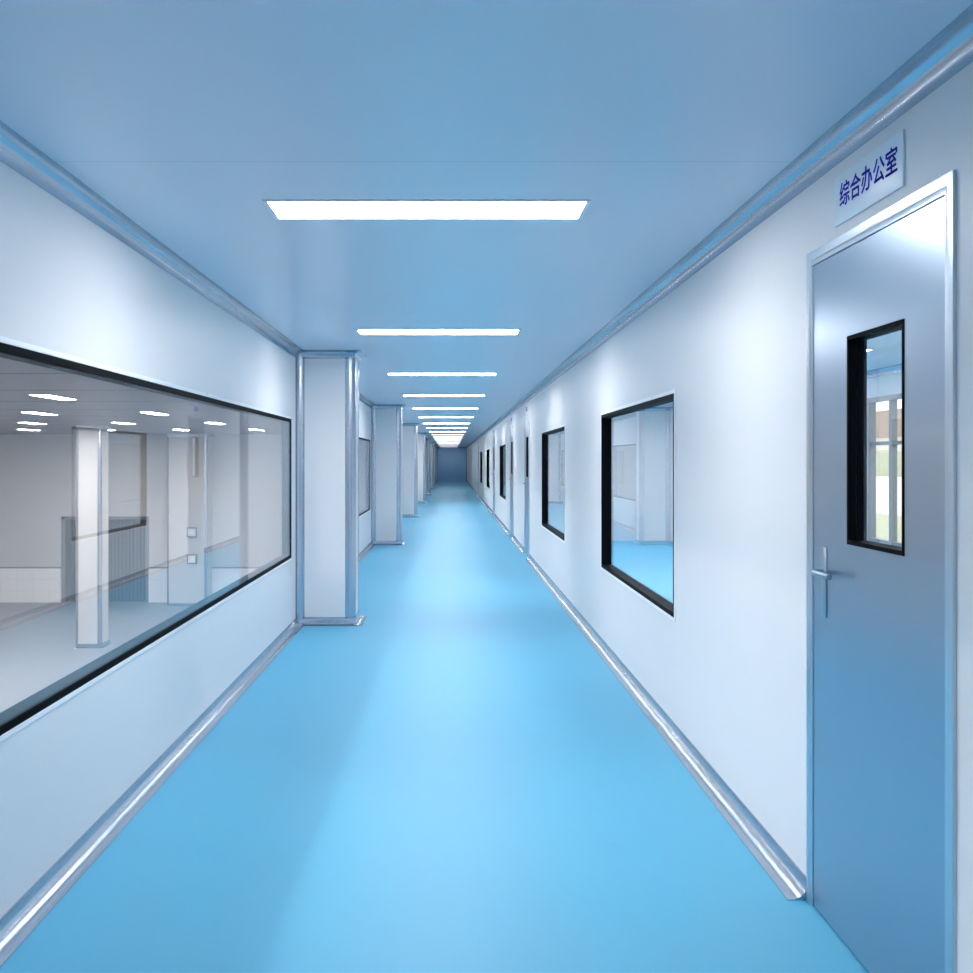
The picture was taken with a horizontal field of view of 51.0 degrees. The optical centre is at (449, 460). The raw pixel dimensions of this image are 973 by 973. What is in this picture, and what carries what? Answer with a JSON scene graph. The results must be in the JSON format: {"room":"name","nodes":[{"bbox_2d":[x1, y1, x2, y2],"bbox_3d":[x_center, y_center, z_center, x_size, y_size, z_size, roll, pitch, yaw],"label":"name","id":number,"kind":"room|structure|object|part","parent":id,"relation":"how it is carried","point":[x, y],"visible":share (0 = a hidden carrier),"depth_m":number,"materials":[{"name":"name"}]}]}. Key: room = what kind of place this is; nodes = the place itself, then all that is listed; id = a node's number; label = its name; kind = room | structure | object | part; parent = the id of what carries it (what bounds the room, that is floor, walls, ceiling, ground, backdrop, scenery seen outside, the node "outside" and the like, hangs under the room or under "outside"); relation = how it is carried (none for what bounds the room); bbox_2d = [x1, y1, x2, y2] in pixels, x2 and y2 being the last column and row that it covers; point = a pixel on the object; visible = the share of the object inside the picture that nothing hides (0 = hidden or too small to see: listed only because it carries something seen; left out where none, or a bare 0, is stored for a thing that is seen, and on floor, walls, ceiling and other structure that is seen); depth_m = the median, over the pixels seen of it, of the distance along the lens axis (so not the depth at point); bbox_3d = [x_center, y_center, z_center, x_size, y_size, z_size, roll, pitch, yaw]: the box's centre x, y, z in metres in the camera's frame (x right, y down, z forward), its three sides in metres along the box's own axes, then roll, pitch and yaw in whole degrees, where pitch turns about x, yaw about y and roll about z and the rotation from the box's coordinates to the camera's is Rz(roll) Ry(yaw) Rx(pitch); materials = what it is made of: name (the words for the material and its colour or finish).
{"room":"cleanroom facility corridor","nodes":[
{"label":"cleanroom facility corridor","id":0,"kind":"room"},
{"bbox_2d":[0,601,189,712],"bbox_3d":[-10.226,5.347,16.600,17.549,0.100,44.200,0,0,0],"label":"floor","id":1,"kind":"structure","parent":0,"point":[38,649],"depth_m":30.61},
{"bbox_2d":[76,426,110,647],"bbox_3d":[-10.230,2.148,29.275,0.800,6.297,0.750,0,0,0],"label":"column","id":2,"kind":"structure","parent":1,"relation":"on","point":[91,441],"depth_m":29.00,"materials":[{"name":"paint"}]},
{"bbox_3d":[-9.969,2.148,29.039,0.102,6.297,0.102,0,0,0],"label":"corner rail","id":3,"kind":"part","parent":2,"relation":"part of","materials":[{"name":"metal"}]},
{"bbox_2d":[0,434,281,566],"bbox_3d":[-10.226,2.148,38.450,17.549,6.297,0.500,0,0,0],"label":"wall","id":4,"kind":"structure","parent":0,"point":[38,471],"depth_m":38.20,"materials":[{"name":"paint"}]},
{"bbox_2d":[0,567,60,602],"bbox_3d":[-16.785,4.630,38.163,4.430,1.335,0.075,0,0,0],"label":"baseboard","id":5,"kind":"structure","parent":4,"relation":"attached to","point":[17,584],"depth_m":38.14,"materials":[{"name":"tile"}]},
{"bbox_2d":[61,516,148,601],"bbox_3d":[-12.920,3.687,38.450,3.300,3.220,0.400,0,0,0],"label":"hall door","id":6,"kind":"structure","parent":4,"relation":"in","point":[128,536],"depth_m":38.50,"materials":[{"name":"grey metal"}]},
{"bbox_2d":[148,567,166,602],"bbox_3d":[-10.790,4.630,38.163,0.960,1.335,0.075,0,0,0],"label":"wainscot","id":7,"kind":"structure","parent":4,"relation":"attached to","point":[157,575],"depth_m":38.14,"materials":[{"name":"tile"}]},
{"bbox_2d":[167,434,214,605],"bbox_3d":[-9.565,2.148,37.700,1.550,6.297,1.000,0,0,0],"label":"column","id":8,"kind":"structure","parent":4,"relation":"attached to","point":[189,456],"depth_m":37.30,"materials":[{"name":"paint"}]},
{"bbox_2d":[187,527,196,536],"bbox_3d":[-9.430,2.607,37.257,0.370,0.370,0.084,0,0,0],"label":"switch box","id":9,"kind":"object","parent":8,"relation":"attached to","point":[191,531],"visible":1,"depth_m":37.24,"materials":[{"name":"plastic"}]},
{"bbox_3d":[-9.430,2.607,37.235,0.270,0.270,0.020,0,0,0],"label":"plate","id":10,"kind":"part","parent":9,"relation":"part of","materials":[{"name":"white plastic"}]},
{"bbox_2d":[187,554,196,563],"bbox_3d":[-9.430,3.587,37.257,0.370,0.370,0.084,0,0,0],"label":"switch box","id":11,"kind":"object","parent":8,"relation":"attached to","point":[191,558],"visible":1,"depth_m":37.24,"materials":[{"name":"plastic"}]},
{"bbox_3d":[-9.430,3.587,37.235,0.270,0.270,0.020,0,0,0],"label":"plate","id":12,"kind":"part","parent":11,"relation":"part of","materials":[{"name":"white plastic"}]},
{"bbox_3d":[-8.929,2.148,37.339,0.102,6.297,0.102,0,0,0],"label":"corner rail","id":13,"kind":"part","parent":8,"relation":"part of","materials":[{"name":"metal"}]},
{"bbox_2d":[212,567,259,593],"bbox_3d":[-5.170,4.630,38.163,7.439,1.335,0.075,0,0,0],"label":"baseboard","id":14,"kind":"structure","parent":4,"relation":"attached to","point":[222,577],"depth_m":38.14,"materials":[{"name":"tile"}]},
{"bbox_2d":[0,161,370,917],"bbox_3d":[-1.421,2.148,34.250,0.060,6.297,79.500,0,0,0],"label":"wall","id":15,"kind":"structure","parent":0,"point":[68,286],"depth_m":4.24,"materials":[{"name":"white paint"}]},
{"bbox_2d":[0,336,291,741],"bbox_3d":[-1.423,0.240,5.080,0.079,1.253,7.700,0,0,0],"label":"window","id":16,"kind":"structure","parent":15,"relation":"in","point":[13,719],"depth_m":4.45,"materials":[{"name":"black metal"}]},
{"bbox_3d":[-1.391,0.240,5.080,0.006,1.155,7.602,0,0,0],"label":"glass pane","id":17,"kind":"part","parent":16,"relation":"part of","materials":[{"name":"clear glass"}]},
{"bbox_2d":[0,618,302,967],"bbox_3d":[-1.355,1.451,1.875,0.072,0.072,14.750,0,0,0],"label":"baseboard","id":18,"kind":"structure","parent":15,"relation":"attached to","point":[29,911],"depth_m":4.14,"materials":[{"name":"metal"}]},
{"bbox_2d":[0,120,302,357],"bbox_3d":[-1.355,-0.964,1.875,0.072,0.072,14.750,0,0,0],"label":"trim","id":19,"kind":"structure","parent":15,"relation":"attached to","point":[16,152],"depth_m":4.16,"materials":[{"name":"metal"}]},
{"bbox_2d":[359,436,369,517],"bbox_3d":[-1.423,0.240,13.935,0.079,1.253,7.610,0,0,0],"label":"window","id":20,"kind":"structure","parent":15,"relation":"in","point":[364,443],"depth_m":16.56,"materials":[{"name":"clear glass"}]},
{"bbox_2d":[359,541,374,562],"bbox_3d":[-1.355,1.451,13.900,0.072,0.072,8.400,0,0,0],"label":"baseboard","id":21,"kind":"structure","parent":15,"relation":"attached to","point":[367,549],"depth_m":16.50,"materials":[{"name":"metal"}]},
{"bbox_2d":[359,392,374,407],"bbox_3d":[-1.355,-0.964,13.900,0.072,0.072,8.400,0,0,0],"label":"trim","id":22,"kind":"structure","parent":15,"relation":"attached to","point":[362,398],"depth_m":16.52,"materials":[{"name":"metal"}]},
{"bbox_2d":[0,481,868,972],"bbox_3d":[1.655,1.547,34.300,6.211,0.120,79.600,0,0,0],"label":"floor","id":23,"kind":"structure","parent":0,"point":[454,779],"depth_m":4.16,"materials":[{"name":"blue plastic"}]},
{"bbox_2d":[295,350,366,625],"bbox_3d":[-1.092,0.243,9.475,0.598,2.487,0.594,0,0,0],"label":"column","id":24,"kind":"structure","parent":23,"relation":"on","point":[326,381],"depth_m":9.25,"materials":[{"name":"metal"}]},
{"bbox_3d":[-0.901,0.243,9.282,0.121,2.479,0.059,0,0,-30],"label":"corner rail","id":25,"kind":"part","parent":24,"relation":"part of","materials":[{"name":"metal"}]},
{"bbox_3d":[-0.897,0.243,9.664,0.059,2.479,0.121,0,0,-30],"label":"corner rail","id":26,"kind":"part","parent":24,"relation":"part of","materials":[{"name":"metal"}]},
{"bbox_2d":[371,404,406,544],"bbox_3d":[-1.092,0.243,18.325,0.598,2.487,0.594,0,0,0],"label":"column","id":27,"kind":"structure","parent":23,"relation":"on","point":[386,419],"depth_m":18.10,"materials":[{"name":"metal"}]},
{"bbox_3d":[-0.897,0.243,18.136,0.059,2.479,0.121,0,0,30],"label":"corner rail","id":28,"kind":"part","parent":27,"relation":"part of","materials":[{"name":"metal"}]},
{"bbox_3d":[-0.897,0.243,18.514,0.059,2.479,0.121,0,0,-30],"label":"corner rail","id":29,"kind":"part","parent":27,"relation":"part of","materials":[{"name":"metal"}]},
{"bbox_2d":[403,423,419,516],"bbox_3d":[-1.092,0.243,27.225,0.598,2.487,0.594,0,0,0],"label":"column","id":30,"kind":"structure","parent":23,"relation":"on","point":[410,430],"depth_m":27.00,"materials":[{"name":"metal"}]},
{"bbox_3d":[-0.897,0.243,27.036,0.059,2.479,0.121,0,0,30],"label":"corner rail","id":31,"kind":"part","parent":30,"relation":"part of","materials":[{"name":"metal"}]},
{"bbox_2d":[418,433,427,502],"bbox_3d":[-1.092,0.243,36.225,0.598,2.487,0.594,0,0,0],"label":"column","id":32,"kind":"structure","parent":23,"relation":"on","point":[421,436],"depth_m":36.00,"materials":[{"name":"metal"}]},
{"bbox_3d":[-0.901,0.243,36.032,0.121,2.479,0.059,0,0,-30],"label":"corner rail","id":33,"kind":"part","parent":32,"relation":"part of","materials":[{"name":"metal"}]},
{"bbox_2d":[426,438,431,494],"bbox_3d":[-1.092,0.243,45.225,0.598,2.487,0.594,0,0,0],"label":"column","id":34,"kind":"structure","parent":23,"relation":"on","point":[428,440],"depth_m":45.00,"materials":[{"name":"metal"}]},
{"bbox_3d":[-0.901,0.243,45.032,0.121,2.479,0.059,0,0,-30],"label":"corner rail","id":35,"kind":"part","parent":34,"relation":"part of","materials":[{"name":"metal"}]},
{"bbox_2d":[431,442,433,488],"bbox_3d":[-1.092,0.243,54.225,0.598,2.487,0.594,0,0,0],"label":"column","id":36,"kind":"structure","parent":23,"relation":"on","point":[432,443],"depth_m":54.00,"materials":[{"name":"metal"}]},
{"bbox_3d":[-0.901,0.243,54.032,0.121,2.479,0.059,0,0,-30],"label":"corner rail","id":37,"kind":"part","parent":36,"relation":"part of","materials":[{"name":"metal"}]},
{"bbox_2d":[434,445,435,484],"bbox_3d":[-1.092,0.243,63.225,0.598,2.487,0.594,0,0,0],"label":"column","id":38,"kind":"structure","parent":23,"relation":"on","point":[434,445],"depth_m":62.99,"materials":[{"name":"metal"}]},
{"bbox_3d":[-0.901,0.243,63.032,0.121,2.479,0.059,0,0,-30],"label":"corner rail","id":39,"kind":"part","parent":38,"relation":"part of","materials":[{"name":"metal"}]},
{"bbox_2d":[436,447,437,481],"bbox_3d":[-1.092,0.243,71.425,0.598,2.487,0.594,0,0,0],"label":"column","id":40,"kind":"structure","parent":23,"relation":"on","point":[436,447],"depth_m":71.19,"materials":[{"name":"metal"}]},
{"bbox_2d":[438,448,465,480],"bbox_3d":[-0.088,0.243,74.050,2.605,2.487,0.100,0,0,0],"label":"wall","id":41,"kind":"structure","parent":0,"point":[451,461],"depth_m":74.01,"materials":[{"name":"blue paint"}]},
{"bbox_2d":[466,448,466,480],"bbox_3d":[-0.088,0.243,73.964,2.605,2.487,0.072,0,0,0],"label":"trim","id":42,"kind":"structure","parent":41,"relation":"attached to","point":[466,448],"depth_m":73.97,"materials":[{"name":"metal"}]},
{"bbox_2d":[0,0,972,446],"bbox_3d":[-7.120,-1.050,34.300,23.760,0.100,79.600,0,0,0],"label":"ceiling","id":43,"kind":"structure","parent":0,"point":[184,116],"depth_m":3.20,"materials":[{"name":"white paint"}]},
{"bbox_2d":[22,412,55,414],"bbox_3d":[-8.620,-0.997,21.450,0.304,0.006,1.260,0,0,0],"label":"recessed light","id":44,"kind":"object","parent":43,"relation":"in","point":[22,412],"visible":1,"depth_m":21.35,"materials":[{"name":"white"}]},
{"bbox_2d":[27,394,77,399],"bbox_3d":[-6.200,-0.997,15.950,0.304,0.006,1.260,0,0,0],"label":"recessed light","id":45,"kind":"object","parent":43,"relation":"in","point":[38,395],"visible":1,"depth_m":15.80,"materials":[{"name":"white plastic"}]},
{"bbox_2d":[33,395,74,399],"bbox_3d":[-6.200,-0.997,15.950,0.268,0.004,1.224,0,0,0],"label":"diffuser","id":46,"kind":"object","parent":45,"relation":"attached to","point":[45,396],"depth_m":15.97,"materials":[{"name":"white plastic"}]},
{"bbox_2d":[140,412,168,414],"bbox_3d":[-6.200,-0.997,21.450,0.304,0.006,1.260,0,0,0],"label":"recessed light","id":47,"kind":"object","parent":43,"relation":"in","point":[153,413],"visible":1,"depth_m":21.35,"materials":[{"name":"white"}]},
{"bbox_2d":[262,200,591,219],"bbox_3d":[-0.088,-0.997,4.050,1.260,0.006,0.304,0,0,0],"label":"recessed light","id":48,"kind":"object","parent":43,"relation":"in","point":[280,209],"visible":1,"depth_m":4.02,"materials":[{"name":"white plastic"}]},
{"bbox_2d":[355,329,520,334],"bbox_3d":[-0.088,-0.997,7.880,1.260,0.006,0.304,0,0,0],"label":"recessed light","id":49,"kind":"object","parent":43,"relation":"in","point":[359,331],"visible":1,"depth_m":7.83,"materials":[{"name":"white plastic"}]},
{"bbox_2d":[358,330,518,333],"bbox_3d":[-0.088,-0.997,7.880,1.224,0.004,0.268,0,0,0],"label":"diffuser","id":50,"kind":"object","parent":49,"relation":"attached to","point":[359,331],"depth_m":7.86,"materials":[{"name":"white plastic"}]},
{"bbox_2d":[387,373,497,375],"bbox_3d":[-0.088,-0.997,11.710,1.260,0.006,0.304,0,0,0],"label":"recessed light","id":51,"kind":"object","parent":43,"relation":"in","point":[389,374],"visible":1,"depth_m":11.73,"materials":[{"name":"white plastic"}]},
{"bbox_2d":[388,373,495,374],"bbox_3d":[-0.088,-0.997,11.710,1.224,0.004,0.268,0,0,0],"label":"diffuser","id":52,"kind":"object","parent":51,"relation":"attached to","point":[388,373],"depth_m":11.66,"materials":[{"name":"white plastic"}]},
{"bbox_2d":[403,395,485,395],"bbox_3d":[-0.088,-0.997,15.540,1.260,0.006,0.304,0,0,0],"label":"recessed light","id":53,"kind":"object","parent":43,"relation":"in","point":[403,395],"visible":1,"depth_m":15.49,"materials":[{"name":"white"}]},
{"bbox_2d":[412,408,478,408],"bbox_3d":[-0.088,-0.997,19.370,1.260,0.006,0.304,0,0,0],"label":"recessed light","id":54,"kind":"object","parent":43,"relation":"in","point":[412,408],"visible":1,"depth_m":19.32,"materials":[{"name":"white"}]},
{"bbox_2d":[419,417,473,417],"bbox_3d":[-0.088,-0.997,23.200,1.260,0.006,0.304,0,0,0],"label":"recessed light","id":55,"kind":"object","parent":43,"relation":"in","point":[419,417],"visible":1,"depth_m":23.32,"materials":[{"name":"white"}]},
{"bbox_2d":[423,423,469,423],"bbox_3d":[-0.088,-0.997,27.030,1.260,0.006,0.304,0,0,0],"label":"recessed light","id":56,"kind":"object","parent":43,"relation":"in","point":[423,423],"visible":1,"depth_m":27.05,"materials":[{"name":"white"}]},
{"bbox_2d":[429,431,465,431],"bbox_3d":[-0.088,-0.997,34.690,1.260,0.006,0.304,0,0,0],"label":"recessed light","id":57,"kind":"object","parent":43,"relation":"in","point":[429,431],"visible":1,"depth_m":34.54,"materials":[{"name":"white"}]},
{"bbox_2d":[431,434,463,434],"bbox_3d":[-0.088,-0.997,38.520,1.260,0.006,0.304,0,0,0],"label":"recessed light","id":58,"kind":"object","parent":43,"relation":"in","point":[431,434],"visible":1,"depth_m":38.37,"materials":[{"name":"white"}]},
{"bbox_2d":[548,411,672,540],"bbox_3d":[2.987,0.243,19.040,3.426,2.487,0.080,0,0,0],"label":"wall","id":59,"kind":"structure","parent":0,"point":[642,441],"depth_m":19.00,"materials":[{"name":"white paint"}]},
{"bbox_2d":[640,407,672,410],"bbox_3d":[2.987,-0.964,18.964,3.426,0.072,0.072,0,0,0],"label":"trim","id":60,"kind":"structure","parent":59,"relation":"attached to","point":[651,408],"depth_m":18.99,"materials":[{"name":"metal"}]},
{"bbox_2d":[467,62,972,972],"bbox_3d":[1.244,0.243,34.250,0.060,2.487,79.500,0,0,0],"label":"wall","id":61,"kind":"structure","parent":0,"point":[729,672],"depth_m":4.22,"materials":[{"name":"white paint"}]},
{"bbox_2d":[471,449,471,486],"bbox_3d":[1.224,0.394,57.000,0.121,2.186,1.006,0,0,0],"label":"door","id":62,"kind":"structure","parent":61,"relation":"in","point":[471,449],"depth_m":57.45,"materials":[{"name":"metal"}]},
{"bbox_2d":[477,444,478,495],"bbox_3d":[1.224,0.394,43.400,0.121,2.186,1.006,0,0,0],"label":"door","id":63,"kind":"structure","parent":61,"relation":"in","point":[478,444],"depth_m":43.38,"materials":[{"name":"metal"}]},
{"bbox_2d":[480,451,482,483],"bbox_3d":[1.246,0.240,39.450,0.079,1.253,2.940,0,0,0],"label":"window","id":64,"kind":"structure","parent":61,"relation":"in","point":[481,452],"depth_m":40.50,"materials":[{"name":"glass"}]},
{"bbox_3d":[1.246,0.240,39.450,0.079,1.213,2.900,0,0,0],"label":"frame","id":65,"kind":"part","parent":64,"relation":"part of","materials":[{"name":"black metal"}]},
{"bbox_3d":[1.254,0.240,39.450,0.006,1.163,2.850,0,0,0],"label":"glass pane","id":66,"kind":"part","parent":64,"relation":"part of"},
{"bbox_2d":[477,495,492,513],"bbox_3d":[1.178,1.451,35.750,0.072,0.072,14.294,0,0,0],"label":"baseboard","id":67,"kind":"structure","parent":61,"relation":"attached to","point":[488,508],"depth_m":33.63,"materials":[{"name":"metal"}]},
{"bbox_2d":[487,448,489,488],"bbox_3d":[1.246,0.240,32.300,0.079,1.253,2.740,0,0,0],"label":"window","id":68,"kind":"structure","parent":61,"relation":"in","point":[488,450],"depth_m":33.15,"materials":[{"name":"glass"}]},
{"bbox_3d":[1.254,0.240,32.300,0.006,1.163,2.650,0,0,0],"label":"glass pane","id":69,"kind":"part","parent":68,"relation":"part of","materials":[{"name":"glass"}]},
{"bbox_2d":[493,435,494,514],"bbox_3d":[1.224,0.394,28.100,0.121,2.186,1.006,0,0,0],"label":"door","id":70,"kind":"structure","parent":61,"relation":"in","point":[494,435],"depth_m":27.62,"materials":[{"name":"metal"}]},
{"bbox_2d":[493,514,509,534],"bbox_3d":[1.178,1.451,24.050,0.072,0.072,7.094,0,0,0],"label":"baseboard","id":71,"kind":"structure","parent":61,"relation":"attached to","point":[506,530],"depth_m":23.09,"materials":[{"name":"metal"}]},
{"bbox_2d":[500,443,505,500],"bbox_3d":[1.246,0.240,23.425,0.079,1.253,2.690,0,0,0],"label":"window","id":72,"kind":"structure","parent":61,"relation":"in","point":[503,446],"depth_m":23.85,"materials":[{"name":"black metal"}]},
{"bbox_3d":[1.254,0.240,23.425,0.006,1.163,2.600,0,0,0],"label":"glass pane","id":73,"kind":"part","parent":72,"relation":"part of","materials":[{"name":"clear glass"}]},
{"bbox_2d":[510,424,513,536],"bbox_3d":[1.224,0.394,20.000,0.121,2.186,1.006,0,0,0],"label":"door","id":74,"kind":"structure","parent":61,"relation":"in","point":[511,426],"depth_m":19.78,"materials":[{"name":"metal"}]},
{"bbox_3d":[1.238,-0.063,19.970,0.057,0.634,0.391,0,0,0],"label":"vision frame","id":75,"kind":"part","parent":74,"relation":"part of","materials":[{"name":"black metal"}]},
{"bbox_2d":[510,535,523,552],"bbox_3d":[1.178,1.451,18.015,0.072,0.072,2.964,0,0,0],"label":"baseboard","id":76,"kind":"structure","parent":61,"relation":"attached to","point":[514,540],"depth_m":17.82,"materials":[{"name":"metal"}]},
{"bbox_2d":[523,415,529,556],"bbox_3d":[1.224,0.394,16.030,0.121,2.186,1.006,0,0,0],"label":"door","id":77,"kind":"structure","parent":61,"relation":"in","point":[526,483],"depth_m":16.16,"materials":[{"name":"metal"}]},
{"bbox_3d":[1.238,-0.063,15.999,0.057,0.634,0.391,0,0,0],"label":"vision frame","id":78,"kind":"part","parent":77,"relation":"part of","materials":[{"name":"black metal"}]},
{"bbox_2d":[542,424,564,542],"bbox_3d":[1.246,0.240,12.085,0.079,1.253,2.710,0,0,0],"label":"window","id":79,"kind":"structure","parent":61,"relation":"in","point":[545,525],"depth_m":13.40,"materials":[{"name":"black metal"}]},
{"bbox_2d":[601,389,675,621],"bbox_3d":[1.246,0.240,6.822,0.079,1.253,2.685,0,0,0],"label":"window","id":80,"kind":"structure","parent":61,"relation":"in","point":[661,604],"depth_m":7.20,"materials":[{"name":"black metal"}]},
{"bbox_2d":[525,554,806,900],"bbox_3d":[1.178,1.451,9.489,0.072,0.072,12.077,0,0,0],"label":"baseboard","id":81,"kind":"structure","parent":61,"relation":"attached to","point":[782,870],"depth_m":4.75,"materials":[{"name":"metal"}]},
{"bbox_2d":[466,3,972,447],"bbox_3d":[1.178,-0.964,34.250,0.072,0.072,79.500,0,0,0],"label":"trim","id":82,"kind":"structure","parent":61,"relation":"attached to","point":[950,51],"depth_m":3.27,"materials":[{"name":"metal"}]},
{"bbox_2d":[835,129,904,226],"bbox_3d":[1.210,-0.809,2.960,0.007,0.153,0.480,0,0,0],"label":"door sign","id":83,"kind":"object","parent":61,"relation":"attached to","point":[880,173],"visible":1,"depth_m":2.92,"materials":[{"name":"plastic"}]},
{"bbox_2d":[806,169,956,972],"bbox_3d":[1.224,0.394,2.947,0.121,2.186,1.006,0,0,0],"label":"door","id":84,"kind":"structure","parent":61,"relation":"in","point":[881,619],"depth_m":2.85,"materials":[{"name":"metal"}]},
{"bbox_3d":[1.188,0.359,3.232,0.050,0.018,0.154,0,0,0],"label":"lever handle","id":85,"kind":"part","parent":84,"relation":"part of","materials":[{"name":"metal"}]},
{"bbox_3d":[1.210,0.392,3.300,0.006,0.227,0.040,0,0,0],"label":"handle plate","id":86,"kind":"part","parent":84,"relation":"part of","materials":[{"name":"metal"}]},
{"bbox_3d":[1.238,-0.063,2.917,0.057,0.634,0.391,0,0,0],"label":"vision frame","id":87,"kind":"part","parent":84,"relation":"part of","materials":[{"name":"black metal"}]},
{"bbox_2d":[867,372,901,397],"bbox_3d":[4.735,0.243,34.250,0.070,2.487,79.500,0,0,0],"label":"wall","id":88,"kind":"structure","parent":0,"point":[890,384],"depth_m":11.03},
{"bbox_2d":[867,393,901,546],"bbox_3d":[4.730,0.102,10.045,0.080,1.610,2.850,0,0,0],"label":"window","id":89,"kind":"structure","parent":88,"relation":"in","point":[871,402],"depth_m":11.09,"materials":[{"name":"white metal"}]},
{"bbox_2d":[867,363,901,378],"bbox_3d":[4.664,-0.964,6.750,0.072,0.072,24.500,0,0,0],"label":"trim","id":90,"kind":"structure","parent":88,"relation":"attached to","point":[897,368],"depth_m":10.97,"materials":[{"name":"metal"}]},
{"label":"outside","id":91,"kind":"structure","parent":0,"visible":0},
{"bbox_2d":[876,513,901,541],"bbox_3d":[8.910,1.637,35.000,8.180,0.100,110.000,0,0,0],"label":"lawn","id":92,"kind":"structure","parent":91,"point":[882,520],"depth_m":24.53,"materials":[{"name":"green plant"}]},
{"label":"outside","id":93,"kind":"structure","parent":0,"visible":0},
{"bbox_2d":[876,476,901,515],"bbox_3d":[106.500,1.637,140.000,187.000,0.100,320.000,0,0,0],"label":"paving","id":94,"kind":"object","parent":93,"point":[882,482],"depth_m":46.92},
{"bbox_2d":[876,408,901,450],"bbox_3d":[59.000,-2.213,130.000,14.600,7.600,120.600,0,0,0],"label":"building","id":95,"kind":"structure","parent":94,"relation":"on","point":[882,417],"depth_m":121.36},
{"bbox_2d":[876,450,901,476],"bbox_3d":[46.000,0.197,120.000,2.000,2.780,120.000,0,0,0],"label":"hedge","id":96,"kind":"object","parent":94,"relation":"on","point":[882,456],"visible":0.04,"depth_m":105.65,"materials":[{"name":"green plant"}]}
]}

